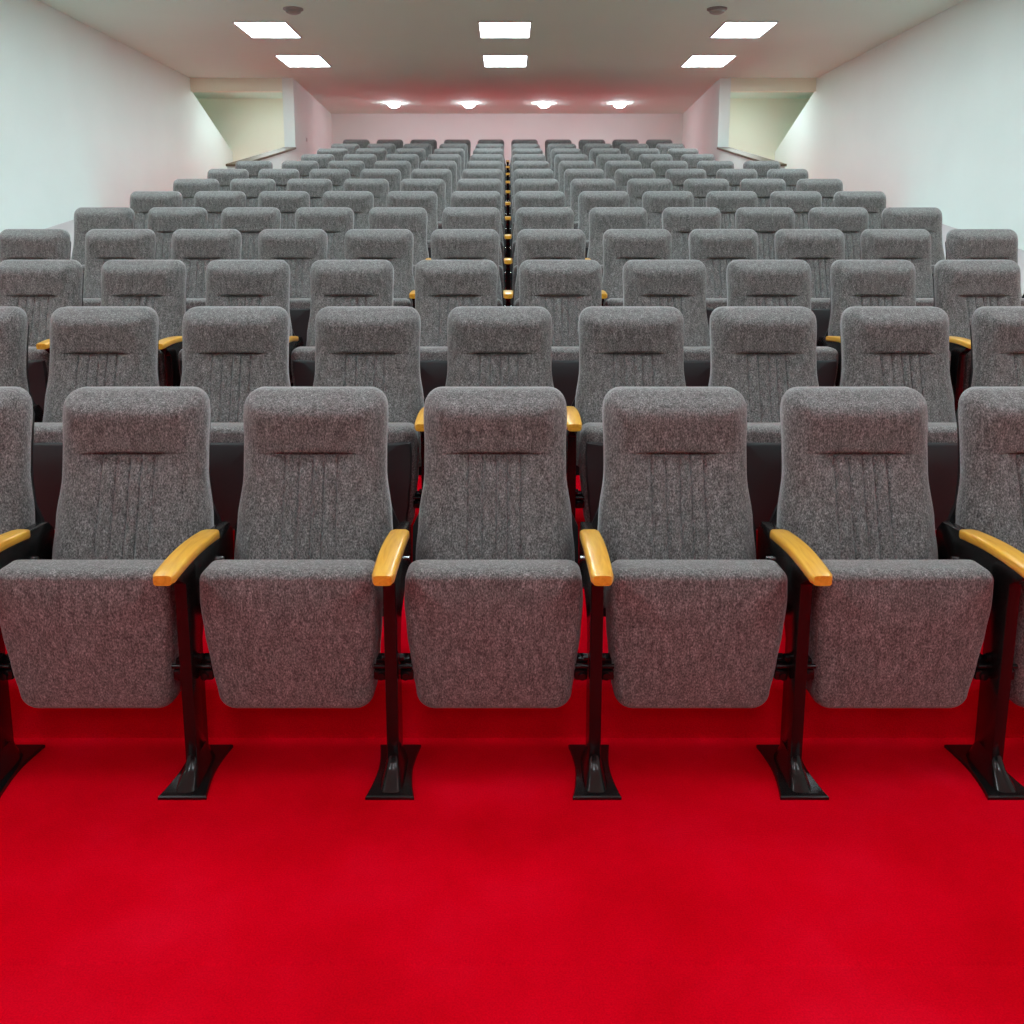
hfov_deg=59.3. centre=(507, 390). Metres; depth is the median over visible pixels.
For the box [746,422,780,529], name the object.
seat cushion
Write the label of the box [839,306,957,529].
seat
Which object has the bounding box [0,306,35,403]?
seat
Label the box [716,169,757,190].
seat
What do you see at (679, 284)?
seat
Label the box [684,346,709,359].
seat cushion
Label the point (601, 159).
seat
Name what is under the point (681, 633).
seat cushion
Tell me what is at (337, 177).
seat
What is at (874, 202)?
seat
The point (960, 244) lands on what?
seat
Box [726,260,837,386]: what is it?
seat
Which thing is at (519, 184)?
seat
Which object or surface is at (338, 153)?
seat
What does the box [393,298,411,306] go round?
seat cushion
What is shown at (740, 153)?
trim
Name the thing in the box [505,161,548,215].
seat
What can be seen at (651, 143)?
seat
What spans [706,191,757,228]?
seat
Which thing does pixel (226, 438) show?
seat cushion
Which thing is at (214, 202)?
seat
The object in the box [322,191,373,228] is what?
seat
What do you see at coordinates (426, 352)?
seat cushion
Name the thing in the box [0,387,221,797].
seat
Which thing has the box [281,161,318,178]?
seat
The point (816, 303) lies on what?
seat cushion
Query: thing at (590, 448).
seat cushion
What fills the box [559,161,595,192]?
seat
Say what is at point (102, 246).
seat
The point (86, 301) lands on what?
seat cushion
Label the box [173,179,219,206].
seat
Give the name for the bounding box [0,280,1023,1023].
floor
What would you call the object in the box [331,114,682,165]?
wall
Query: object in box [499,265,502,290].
seat cushion
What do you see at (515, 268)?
seat cushion
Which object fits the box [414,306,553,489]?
seat
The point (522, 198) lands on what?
seat
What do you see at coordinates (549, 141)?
seat
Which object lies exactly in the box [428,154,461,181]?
seat
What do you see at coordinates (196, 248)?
seat
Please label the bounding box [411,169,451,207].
seat
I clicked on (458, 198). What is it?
seat
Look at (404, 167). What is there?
seat
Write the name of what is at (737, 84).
wall
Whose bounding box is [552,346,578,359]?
seat cushion
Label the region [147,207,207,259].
seat
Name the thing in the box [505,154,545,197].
seat
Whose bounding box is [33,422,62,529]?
seat cushion
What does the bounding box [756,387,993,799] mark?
seat
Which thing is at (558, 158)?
seat
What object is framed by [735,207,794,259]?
seat
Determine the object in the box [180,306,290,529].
seat
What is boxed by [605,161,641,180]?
seat
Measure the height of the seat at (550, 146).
0.980 m
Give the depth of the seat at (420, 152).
12.18 m
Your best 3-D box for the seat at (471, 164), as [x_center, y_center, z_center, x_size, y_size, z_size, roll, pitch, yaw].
[-0.301,-2.118,10.163,0.576,0.980,0.626,0,10,0]
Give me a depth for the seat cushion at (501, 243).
7.11 m
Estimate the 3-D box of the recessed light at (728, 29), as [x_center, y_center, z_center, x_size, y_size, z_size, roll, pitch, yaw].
[2.715,-4.165,10.385,0.604,0.012,0.786,0,10,0]
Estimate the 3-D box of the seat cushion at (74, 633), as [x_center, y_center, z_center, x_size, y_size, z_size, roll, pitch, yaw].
[-1.096,0.650,2.401,0.466,0.410,0.170,0,9,0]
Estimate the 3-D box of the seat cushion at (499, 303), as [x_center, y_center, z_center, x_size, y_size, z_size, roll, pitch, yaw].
[-0.261,-0.338,5.277,0.466,0.410,0.170,0,9,0]
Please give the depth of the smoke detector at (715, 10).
9.39 m
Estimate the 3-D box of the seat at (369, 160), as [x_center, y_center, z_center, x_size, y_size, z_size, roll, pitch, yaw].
[-1.891,-2.447,11.121,0.576,0.980,0.626,0,10,0]
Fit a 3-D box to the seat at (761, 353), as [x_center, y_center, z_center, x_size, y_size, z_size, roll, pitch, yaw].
[0.988,0.187,3.451,0.576,0.980,0.626,0,10,0]
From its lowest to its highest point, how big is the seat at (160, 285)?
0.980 m
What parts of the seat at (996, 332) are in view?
backrest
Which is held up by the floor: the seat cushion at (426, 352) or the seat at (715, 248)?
the seat at (715, 248)
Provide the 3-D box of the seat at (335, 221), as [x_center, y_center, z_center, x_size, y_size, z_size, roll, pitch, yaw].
[-1.361,-0.801,6.327,0.576,0.980,0.626,0,10,0]
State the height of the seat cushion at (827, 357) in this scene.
0.410 m
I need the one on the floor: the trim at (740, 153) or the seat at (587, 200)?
the seat at (587, 200)
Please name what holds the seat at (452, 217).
on the floor
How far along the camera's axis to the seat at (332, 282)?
4.51 m
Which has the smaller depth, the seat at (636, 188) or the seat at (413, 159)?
the seat at (636, 188)
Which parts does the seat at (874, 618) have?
plate, armrest, backrest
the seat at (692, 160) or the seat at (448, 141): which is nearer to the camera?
the seat at (692, 160)
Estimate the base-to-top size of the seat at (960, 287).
0.980 m
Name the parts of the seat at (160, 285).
armrest, backrest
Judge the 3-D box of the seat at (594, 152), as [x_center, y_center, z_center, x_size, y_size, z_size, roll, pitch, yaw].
[1.289,-2.776,12.080,0.576,0.980,0.626,0,10,0]
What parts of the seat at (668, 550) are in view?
plate, armrest, backrest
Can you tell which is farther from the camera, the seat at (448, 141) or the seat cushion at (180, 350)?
the seat at (448, 141)
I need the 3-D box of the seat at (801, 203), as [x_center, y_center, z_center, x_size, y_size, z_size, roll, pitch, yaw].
[2.349,-1.130,7.286,0.576,0.980,0.626,0,10,0]
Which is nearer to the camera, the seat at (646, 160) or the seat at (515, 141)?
the seat at (646, 160)
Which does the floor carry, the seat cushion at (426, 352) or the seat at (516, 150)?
the seat at (516, 150)
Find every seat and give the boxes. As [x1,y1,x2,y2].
[0,229,70,262]
[0,260,83,410]
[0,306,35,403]
[0,387,44,534]
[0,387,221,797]
[33,306,159,529]
[36,260,186,386]
[71,207,134,274]
[83,229,156,305]
[130,191,182,228]
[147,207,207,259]
[153,387,398,799]
[158,260,294,386]
[171,229,241,311]
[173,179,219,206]
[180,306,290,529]
[194,191,245,228]
[207,169,248,190]
[221,207,280,259]
[230,179,275,206]
[235,161,272,178]
[258,169,299,190]
[258,191,309,228]
[258,229,327,342]
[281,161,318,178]
[287,179,332,206]
[289,260,393,386]
[295,207,353,259]
[301,154,334,168]
[309,169,349,190]
[313,306,424,523]
[317,148,347,160]
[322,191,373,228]
[328,161,364,178]
[331,144,359,153]
[343,139,369,147]
[343,154,376,168]
[343,179,388,206]
[344,229,414,306]
[356,148,386,160]
[360,169,400,191]
[365,387,587,799]
[367,144,395,154]
[368,207,428,280]
[374,161,410,180]
[376,139,402,148]
[385,154,418,172]
[386,191,437,257]
[395,148,425,168]
[400,179,445,228]
[403,144,431,160]
[409,229,504,308]
[410,139,436,153]
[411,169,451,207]
[414,260,497,399]
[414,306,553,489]
[420,161,456,192]
[425,207,505,290]
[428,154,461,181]
[434,148,464,177]
[439,144,467,168]
[444,139,470,161]
[450,191,505,269]
[457,179,505,240]
[462,169,505,221]
[466,161,505,207]
[470,154,505,195]
[473,148,505,185]
[475,144,506,189]
[478,139,506,172]
[503,229,585,305]
[504,191,565,279]
[504,207,573,290]
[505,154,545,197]
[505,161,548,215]
[505,169,553,221]
[505,179,558,286]
[506,139,537,170]
[506,144,539,177]
[506,148,542,186]
[519,260,601,405]
[545,139,571,161]
[547,144,575,168]
[551,148,581,173]
[554,154,587,182]
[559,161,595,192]
[564,169,604,207]
[566,306,685,588]
[568,387,789,799]
[570,179,615,228]
[578,139,604,153]
[578,191,629,257]
[584,144,611,160]
[585,207,647,276]
[589,148,620,168]
[596,154,629,173]
[602,229,671,305]
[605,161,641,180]
[612,139,638,149]
[615,169,655,191]
[620,144,648,153]
[622,260,709,386]
[627,179,671,206]
[628,148,659,160]
[639,154,672,168]
[642,191,693,228]
[646,139,672,147]
[651,161,687,178]
[656,144,684,153]
[662,207,720,259]
[665,169,705,190]
[667,148,698,160]
[681,154,714,168]
[683,179,728,206]
[688,229,757,324]
[697,161,733,178]
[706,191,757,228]
[708,306,818,529]
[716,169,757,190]
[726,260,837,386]
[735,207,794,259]
[740,179,785,206]
[743,161,780,178]
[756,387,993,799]
[767,169,808,190]
[770,191,821,228]
[774,229,844,345]
[796,179,842,206]
[808,207,868,259]
[817,260,950,386]
[833,191,885,228]
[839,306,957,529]
[860,229,933,306]
[881,207,944,277]
[933,260,1020,411]
[936,387,1023,799]
[945,229,1023,305]
[955,306,1023,421]
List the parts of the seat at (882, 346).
backrest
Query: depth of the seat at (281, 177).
9.30 m
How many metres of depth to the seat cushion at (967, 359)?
4.24 m
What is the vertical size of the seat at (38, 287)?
0.980 m
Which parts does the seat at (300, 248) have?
backrest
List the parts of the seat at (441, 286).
backrest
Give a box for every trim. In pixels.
[46,220,73,259]
[226,147,295,165]
[717,147,786,165]
[942,224,1023,295]
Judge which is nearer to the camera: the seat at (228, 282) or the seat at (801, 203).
the seat at (228, 282)
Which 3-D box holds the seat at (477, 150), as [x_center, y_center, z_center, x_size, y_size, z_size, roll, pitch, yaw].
[-0.301,-2.776,12.080,0.576,0.980,0.626,0,10,0]
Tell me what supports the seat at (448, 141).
on the floor
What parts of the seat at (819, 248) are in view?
backrest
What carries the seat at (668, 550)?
on the floor
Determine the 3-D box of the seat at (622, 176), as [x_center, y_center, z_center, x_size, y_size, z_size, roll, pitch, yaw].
[1.289,-1.788,9.204,0.576,0.980,0.626,0,10,0]
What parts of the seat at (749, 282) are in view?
backrest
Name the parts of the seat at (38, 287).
backrest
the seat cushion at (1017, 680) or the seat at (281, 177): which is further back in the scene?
the seat at (281, 177)
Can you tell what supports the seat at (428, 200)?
on the floor
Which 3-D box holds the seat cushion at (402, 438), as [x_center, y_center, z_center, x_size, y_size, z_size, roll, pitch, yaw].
[-0.562,0.321,3.359,0.466,0.410,0.170,0,9,0]
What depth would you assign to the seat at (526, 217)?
6.42 m
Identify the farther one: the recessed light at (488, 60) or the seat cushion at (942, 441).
the recessed light at (488, 60)
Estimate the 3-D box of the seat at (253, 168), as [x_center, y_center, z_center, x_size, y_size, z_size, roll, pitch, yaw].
[-2.951,-2.118,10.163,0.576,0.980,0.626,0,10,0]
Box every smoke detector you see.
[283,6,302,14]
[707,6,726,14]
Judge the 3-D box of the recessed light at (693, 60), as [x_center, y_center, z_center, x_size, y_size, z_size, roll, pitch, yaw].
[2.715,-4.467,12.190,0.604,0.012,0.786,0,10,0]
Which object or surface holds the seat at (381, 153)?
on the floor
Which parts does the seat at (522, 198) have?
armrest, backrest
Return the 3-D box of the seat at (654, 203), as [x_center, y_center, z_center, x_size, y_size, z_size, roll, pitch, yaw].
[1.289,-1.130,7.286,0.576,0.980,0.626,0,10,0]
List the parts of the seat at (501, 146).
backrest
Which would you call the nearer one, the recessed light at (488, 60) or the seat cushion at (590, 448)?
the seat cushion at (590, 448)
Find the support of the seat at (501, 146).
on the floor
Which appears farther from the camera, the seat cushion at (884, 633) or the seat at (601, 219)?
the seat at (601, 219)
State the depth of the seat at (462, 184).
8.34 m
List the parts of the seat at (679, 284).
backrest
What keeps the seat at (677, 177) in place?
on the floor
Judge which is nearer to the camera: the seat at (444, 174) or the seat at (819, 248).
the seat at (819, 248)
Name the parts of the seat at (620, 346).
armrest, backrest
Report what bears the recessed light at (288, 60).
in the ceiling
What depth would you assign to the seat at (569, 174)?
9.30 m
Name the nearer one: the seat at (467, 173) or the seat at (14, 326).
the seat at (14, 326)
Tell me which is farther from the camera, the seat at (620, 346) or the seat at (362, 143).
the seat at (362, 143)
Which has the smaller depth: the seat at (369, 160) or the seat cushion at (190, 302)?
the seat cushion at (190, 302)
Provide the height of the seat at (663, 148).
0.980 m
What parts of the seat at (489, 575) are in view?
armrest, plate, backrest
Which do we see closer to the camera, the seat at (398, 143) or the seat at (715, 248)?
the seat at (715, 248)
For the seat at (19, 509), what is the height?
0.980 m
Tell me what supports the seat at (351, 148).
on the floor
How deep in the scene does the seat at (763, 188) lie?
8.34 m
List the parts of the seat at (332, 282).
armrest, backrest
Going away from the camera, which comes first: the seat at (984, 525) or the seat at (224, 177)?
the seat at (984, 525)
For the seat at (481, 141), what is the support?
on the floor
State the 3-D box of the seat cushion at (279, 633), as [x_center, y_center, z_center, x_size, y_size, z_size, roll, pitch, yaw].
[-0.566,0.650,2.401,0.466,0.410,0.170,0,9,0]
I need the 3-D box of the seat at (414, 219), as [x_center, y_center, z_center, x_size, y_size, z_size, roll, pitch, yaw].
[-0.831,-0.801,6.327,0.576,0.980,0.626,0,10,0]
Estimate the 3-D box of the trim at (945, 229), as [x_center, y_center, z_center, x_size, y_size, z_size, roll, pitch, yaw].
[4.055,-0.600,6.845,1.150,1.742,7.700,0,10,0]
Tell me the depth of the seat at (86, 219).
6.42 m
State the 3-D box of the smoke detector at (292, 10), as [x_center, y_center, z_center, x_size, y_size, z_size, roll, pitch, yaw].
[-2.250,-3.988,9.451,0.210,0.054,0.210,0,10,0]
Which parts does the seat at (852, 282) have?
armrest, backrest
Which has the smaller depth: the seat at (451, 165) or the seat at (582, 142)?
the seat at (451, 165)
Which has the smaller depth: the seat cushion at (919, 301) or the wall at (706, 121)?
the seat cushion at (919, 301)
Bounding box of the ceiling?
[38,0,963,113]
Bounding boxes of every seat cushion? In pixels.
[0,560,180,707]
[28,346,49,377]
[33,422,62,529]
[83,298,100,305]
[158,349,166,386]
[179,349,182,376]
[186,298,205,308]
[200,560,382,707]
[210,422,243,529]
[290,298,309,308]
[291,346,314,386]
[387,422,418,523]
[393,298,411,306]
[404,560,582,707]
[420,346,447,359]
[497,298,501,305]
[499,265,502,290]
[500,241,503,260]
[512,241,515,260]
[513,265,516,290]
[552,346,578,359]
[578,422,602,521]
[605,298,622,305]
[605,560,786,707]
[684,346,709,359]
[706,298,726,308]
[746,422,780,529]
[806,560,993,707]
[811,298,829,308]
[816,346,837,386]
[916,298,933,306]
[927,422,957,529]
[962,351,970,392]
[1009,584,1023,707]
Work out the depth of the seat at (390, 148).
13.14 m
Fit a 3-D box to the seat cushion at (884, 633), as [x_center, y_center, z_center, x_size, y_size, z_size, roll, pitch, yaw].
[1.024,0.650,2.401,0.466,0.410,0.170,0,9,0]
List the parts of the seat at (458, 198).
backrest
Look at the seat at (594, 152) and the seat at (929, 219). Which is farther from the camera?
the seat at (594, 152)
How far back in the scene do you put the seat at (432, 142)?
14.10 m
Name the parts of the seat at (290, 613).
armrest, plate, backrest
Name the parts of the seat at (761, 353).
backrest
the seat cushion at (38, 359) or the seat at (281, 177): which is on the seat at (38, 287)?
the seat cushion at (38, 359)
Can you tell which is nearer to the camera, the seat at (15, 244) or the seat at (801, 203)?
the seat at (15, 244)
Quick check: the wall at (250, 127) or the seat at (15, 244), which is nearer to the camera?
the seat at (15, 244)
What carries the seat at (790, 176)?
on the floor
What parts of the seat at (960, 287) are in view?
armrest, backrest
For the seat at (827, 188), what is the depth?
8.34 m
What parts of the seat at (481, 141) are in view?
backrest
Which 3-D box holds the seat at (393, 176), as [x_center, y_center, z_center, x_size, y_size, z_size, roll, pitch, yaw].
[-1.361,-1.788,9.204,0.576,0.980,0.626,0,10,0]
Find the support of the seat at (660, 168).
on the floor
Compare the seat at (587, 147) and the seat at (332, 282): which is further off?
the seat at (587, 147)
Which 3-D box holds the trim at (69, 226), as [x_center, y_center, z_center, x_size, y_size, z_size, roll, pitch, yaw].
[-4.120,-0.600,6.845,1.280,1.742,7.700,0,10,0]
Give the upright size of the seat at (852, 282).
0.980 m
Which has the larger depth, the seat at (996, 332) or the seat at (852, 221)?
the seat at (852, 221)
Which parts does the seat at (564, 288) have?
backrest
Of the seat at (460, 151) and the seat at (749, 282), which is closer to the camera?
the seat at (749, 282)
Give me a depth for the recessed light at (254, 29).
10.35 m
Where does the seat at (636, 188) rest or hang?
on the floor
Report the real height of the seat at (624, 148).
0.980 m
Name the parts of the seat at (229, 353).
backrest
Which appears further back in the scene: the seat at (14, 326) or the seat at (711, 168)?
the seat at (711, 168)
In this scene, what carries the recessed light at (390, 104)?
in the ceiling
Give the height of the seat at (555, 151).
0.980 m
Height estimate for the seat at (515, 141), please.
0.980 m
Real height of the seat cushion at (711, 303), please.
0.410 m
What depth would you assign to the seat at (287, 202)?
7.38 m
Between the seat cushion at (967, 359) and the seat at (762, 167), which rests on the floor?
the seat at (762, 167)
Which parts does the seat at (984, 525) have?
plate, backrest, armrest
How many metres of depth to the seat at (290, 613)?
2.38 m
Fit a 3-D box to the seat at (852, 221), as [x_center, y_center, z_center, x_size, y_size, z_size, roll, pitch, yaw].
[2.349,-0.801,6.327,0.576,0.980,0.626,0,10,0]
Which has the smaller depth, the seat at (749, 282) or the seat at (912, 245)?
the seat at (749, 282)
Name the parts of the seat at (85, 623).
armrest, plate, backrest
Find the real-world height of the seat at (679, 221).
0.980 m
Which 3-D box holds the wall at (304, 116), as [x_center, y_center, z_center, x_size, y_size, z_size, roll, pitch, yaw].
[-3.346,-3.381,14.172,0.238,2.810,6.776,0,10,-1]
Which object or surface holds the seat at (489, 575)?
on the floor
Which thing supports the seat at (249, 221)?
on the floor
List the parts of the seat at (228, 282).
armrest, backrest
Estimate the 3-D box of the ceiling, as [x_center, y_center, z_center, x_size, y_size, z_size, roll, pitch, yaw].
[-0.065,-3.359,5.075,12.590,0.150,25.520,0,10,0]
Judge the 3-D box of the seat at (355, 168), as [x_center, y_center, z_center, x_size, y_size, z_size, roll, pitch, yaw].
[-1.891,-2.118,10.163,0.576,0.980,0.626,0,10,0]
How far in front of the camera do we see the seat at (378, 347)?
3.54 m
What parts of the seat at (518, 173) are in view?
backrest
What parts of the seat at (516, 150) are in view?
backrest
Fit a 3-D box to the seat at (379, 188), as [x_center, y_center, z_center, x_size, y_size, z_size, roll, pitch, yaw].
[-1.361,-1.459,8.245,0.576,0.980,0.626,0,10,0]
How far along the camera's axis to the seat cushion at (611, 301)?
5.17 m
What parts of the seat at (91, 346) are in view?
backrest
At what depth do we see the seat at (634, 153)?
12.18 m
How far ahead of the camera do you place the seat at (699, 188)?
8.34 m
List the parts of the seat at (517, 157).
backrest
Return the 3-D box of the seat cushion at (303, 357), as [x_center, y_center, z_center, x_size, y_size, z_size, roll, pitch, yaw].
[-0.791,-0.009,4.318,0.466,0.410,0.170,0,9,0]
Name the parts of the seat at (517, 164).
backrest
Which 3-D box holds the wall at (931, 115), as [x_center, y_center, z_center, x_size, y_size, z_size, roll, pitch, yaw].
[4.690,-1.258,5.427,0.120,4.110,25.120,0,10,0]
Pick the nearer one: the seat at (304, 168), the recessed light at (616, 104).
the seat at (304, 168)
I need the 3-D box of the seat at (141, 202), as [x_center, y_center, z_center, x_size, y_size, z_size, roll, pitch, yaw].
[-2.951,-1.130,7.286,0.576,0.980,0.626,0,10,0]
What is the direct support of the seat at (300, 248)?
on the floor
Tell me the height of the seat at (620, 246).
0.980 m
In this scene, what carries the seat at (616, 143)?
on the floor
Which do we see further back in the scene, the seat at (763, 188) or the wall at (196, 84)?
the wall at (196, 84)
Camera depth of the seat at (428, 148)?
13.14 m
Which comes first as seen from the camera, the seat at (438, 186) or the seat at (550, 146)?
the seat at (438, 186)
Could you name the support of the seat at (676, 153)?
on the floor
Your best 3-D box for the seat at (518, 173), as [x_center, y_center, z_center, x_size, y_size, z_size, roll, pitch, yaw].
[0.229,-1.788,9.204,0.576,0.980,0.626,0,10,0]
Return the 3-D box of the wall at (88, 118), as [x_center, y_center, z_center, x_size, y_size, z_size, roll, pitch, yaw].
[-4.820,-1.258,5.427,0.120,4.110,25.120,0,10,0]
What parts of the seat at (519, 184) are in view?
backrest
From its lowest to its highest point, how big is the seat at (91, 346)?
0.980 m
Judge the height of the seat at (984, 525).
0.980 m
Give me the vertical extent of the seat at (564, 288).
0.980 m
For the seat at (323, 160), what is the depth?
11.22 m
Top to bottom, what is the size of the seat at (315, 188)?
0.980 m
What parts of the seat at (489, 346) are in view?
armrest, backrest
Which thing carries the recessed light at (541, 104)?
in the ceiling
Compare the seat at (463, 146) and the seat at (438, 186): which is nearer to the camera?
the seat at (438, 186)
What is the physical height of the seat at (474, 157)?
0.980 m
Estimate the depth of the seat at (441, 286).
4.50 m
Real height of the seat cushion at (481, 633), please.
0.410 m
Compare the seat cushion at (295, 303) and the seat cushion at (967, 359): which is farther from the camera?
the seat cushion at (295, 303)
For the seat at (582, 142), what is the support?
on the floor
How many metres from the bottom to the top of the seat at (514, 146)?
0.980 m
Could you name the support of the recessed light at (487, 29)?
in the ceiling
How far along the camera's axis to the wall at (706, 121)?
14.10 m
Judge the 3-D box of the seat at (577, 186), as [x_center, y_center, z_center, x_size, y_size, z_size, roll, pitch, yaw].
[0.759,-1.459,8.245,0.576,0.980,0.626,0,10,0]
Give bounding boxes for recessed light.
[232,21,301,37]
[274,55,331,66]
[388,102,400,107]
[462,102,475,107]
[478,21,531,37]
[482,55,527,66]
[537,102,550,107]
[613,102,625,107]
[680,55,737,66]
[709,21,778,37]
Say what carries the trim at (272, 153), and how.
attached to the wall at (304, 116)
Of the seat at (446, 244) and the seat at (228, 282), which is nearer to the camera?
the seat at (228, 282)
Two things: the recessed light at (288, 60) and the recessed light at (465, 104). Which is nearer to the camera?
the recessed light at (288, 60)
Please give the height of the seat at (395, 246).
0.980 m
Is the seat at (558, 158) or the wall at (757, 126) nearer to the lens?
the seat at (558, 158)
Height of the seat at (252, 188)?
0.980 m
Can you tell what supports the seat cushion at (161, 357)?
on the seat at (160, 285)
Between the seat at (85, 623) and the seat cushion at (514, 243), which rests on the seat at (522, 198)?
the seat cushion at (514, 243)
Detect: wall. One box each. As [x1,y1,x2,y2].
[0,0,232,232]
[190,78,281,91]
[197,98,284,161]
[227,78,331,168]
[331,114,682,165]
[682,78,784,168]
[728,98,809,159]
[731,78,815,91]
[775,0,1023,249]
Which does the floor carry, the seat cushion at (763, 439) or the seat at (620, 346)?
the seat at (620, 346)
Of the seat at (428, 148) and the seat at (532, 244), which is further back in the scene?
the seat at (428, 148)

